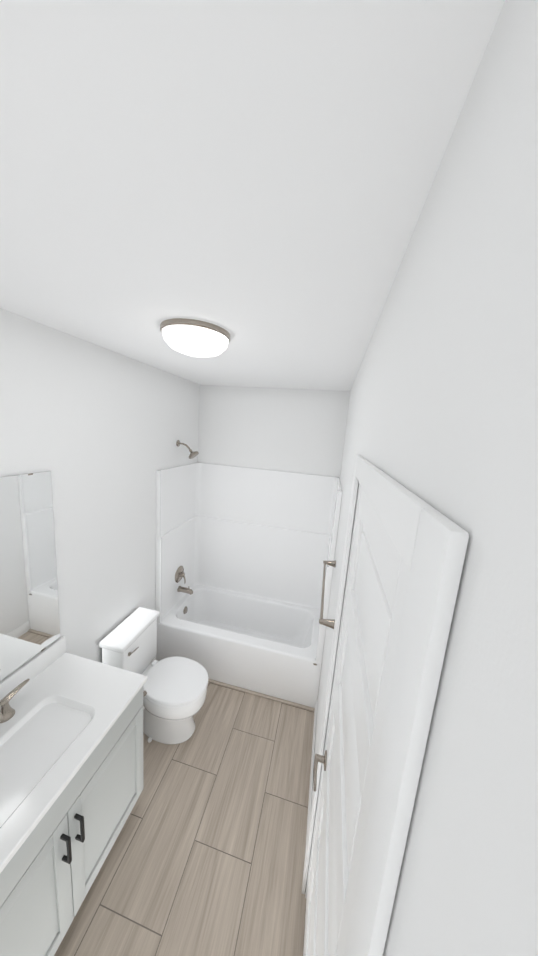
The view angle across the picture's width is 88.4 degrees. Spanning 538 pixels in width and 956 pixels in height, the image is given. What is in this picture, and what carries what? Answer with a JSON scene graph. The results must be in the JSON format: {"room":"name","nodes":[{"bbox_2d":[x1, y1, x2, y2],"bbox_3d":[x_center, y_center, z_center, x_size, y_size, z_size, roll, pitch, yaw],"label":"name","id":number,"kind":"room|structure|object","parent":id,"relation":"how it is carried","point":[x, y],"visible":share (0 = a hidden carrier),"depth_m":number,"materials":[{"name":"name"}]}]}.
{"room":"bathroom","nodes":[
{"label":"bathroom","id":0,"kind":"room"},
{"bbox_2d":[0,308,199,679],"bbox_3d":[-1.268,0.604,1.408,0.100,2.690,3.780,6,10,12],"label":"wall","id":1,"kind":"structure","parent":0,"point":[97,431],"depth_m":1.73,"materials":[{"name":"white paint"}]},
{"bbox_2d":[0,471,60,681],"bbox_3d":[-1.280,0.516,1.032,0.008,0.974,1.004,6,10,12],"label":"mirror","id":2,"kind":"object","parent":1,"relation":"attached to","point":[29,618],"visible":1,"depth_m":1.37,"materials":[{"name":"clear glass"}]},
{"bbox_2d":[54,682,313,955],"bbox_3d":[-0.581,2.063,1.474,1.724,0.100,3.780,6,10,12],"label":"floor","id":3,"kind":"structure","parent":0,"point":[206,856],"depth_m":1.51,"materials":[{"name":"tile"}]},
{"bbox_2d":[0,636,147,955],"bbox_3d":[-1.062,1.483,1.176,0.582,1.068,1.091,6,10,12],"label":"bathroom vanity","id":4,"kind":"object","parent":3,"relation":"on","point":[71,762],"visible":1,"depth_m":1.20,"materials":[{"name":"grey paint"}]},
{"bbox_2d":[99,607,207,744],"bbox_3d":[-0.798,1.501,2.060,0.706,0.776,0.414,6,10,12],"label":"toilet","id":5,"kind":"object","parent":3,"relation":"on","point":[175,689],"visible":0.94,"depth_m":1.99,"materials":[{"name":"white ceramic"}]},
{"bbox_2d":[156,440,341,707],"bbox_3d":[-0.185,0.762,2.654,1.520,2.121,0.741,6,10,12],"label":"shower","id":6,"kind":"object","parent":3,"relation":"on","point":[243,554],"visible":0.98,"depth_m":2.88,"materials":[{"name":"white plastic"}]},
{"bbox_2d":[208,679,314,711],"bbox_3d":[-0.347,1.855,2.462,1.520,0.010,0.026,6,10,12],"label":"trim","id":7,"kind":"structure","parent":3,"relation":"on","point":[262,695],"depth_m":2.40,"materials":[{"name":"beige wood"}]},
{"bbox_2d":[0,0,504,390],"bbox_3d":[-0.375,-0.680,1.006,1.724,0.100,3.780,6,10,12],"label":"ceiling","id":8,"kind":"structure","parent":0,"point":[254,179],"depth_m":0.45,"materials":[{"name":"white paint"}]},
{"bbox_2d":[160,318,229,356],"bbox_3d":[-0.337,-0.620,1.276,0.309,0.101,0.309,6,10,12],"label":"ceiling light","id":9,"kind":"object","parent":8,"relation":"attached to","point":[194,338],"visible":1,"depth_m":1.17,"materials":[{"name":"white glass"}]},
{"bbox_2d":[198,385,349,477],"bbox_3d":[-0.070,0.420,3.014,1.524,2.690,0.100,6,10,12],"label":"wall","id":10,"kind":"structure","parent":0,"point":[291,430],"depth_m":2.79,"materials":[{"name":"white paint"}]},
{"bbox_2d":[305,0,537,955],"bbox_3d":[0.311,0.779,1.072,0.100,2.690,3.780,6,10,12],"label":"wall","id":11,"kind":"structure","parent":0,"point":[442,416],"depth_m":0.22,"materials":[{"name":"white paint"}]},
{"bbox_2d":[305,699,316,851],"bbox_3d":[0.293,1.956,1.880,0.012,0.104,0.891,6,10,12],"label":"baseboard","id":12,"kind":"structure","parent":11,"relation":"attached to","point":[311,777],"depth_m":1.80,"materials":[{"name":"white paint"}]},
{"bbox_2d":[319,560,335,628],"bbox_3d":[0.339,0.620,1.570,0.083,0.049,0.669,6,10,12],"label":"towel bar","id":13,"kind":"object","parent":11,"relation":"attached to","point":[330,623],"visible":0.9,"depth_m":1.41,"materials":[{"name":"silver metal"}]},
{"bbox_2d":[302,455,468,955],"bbox_3d":[0.205,1.061,0.828,0.143,2.202,0.904,6,10,12],"label":"door","id":14,"kind":"structure","parent":11,"relation":"in","point":[407,557],"depth_m":0.45,"materials":[{"name":"white paint"}]}
]}

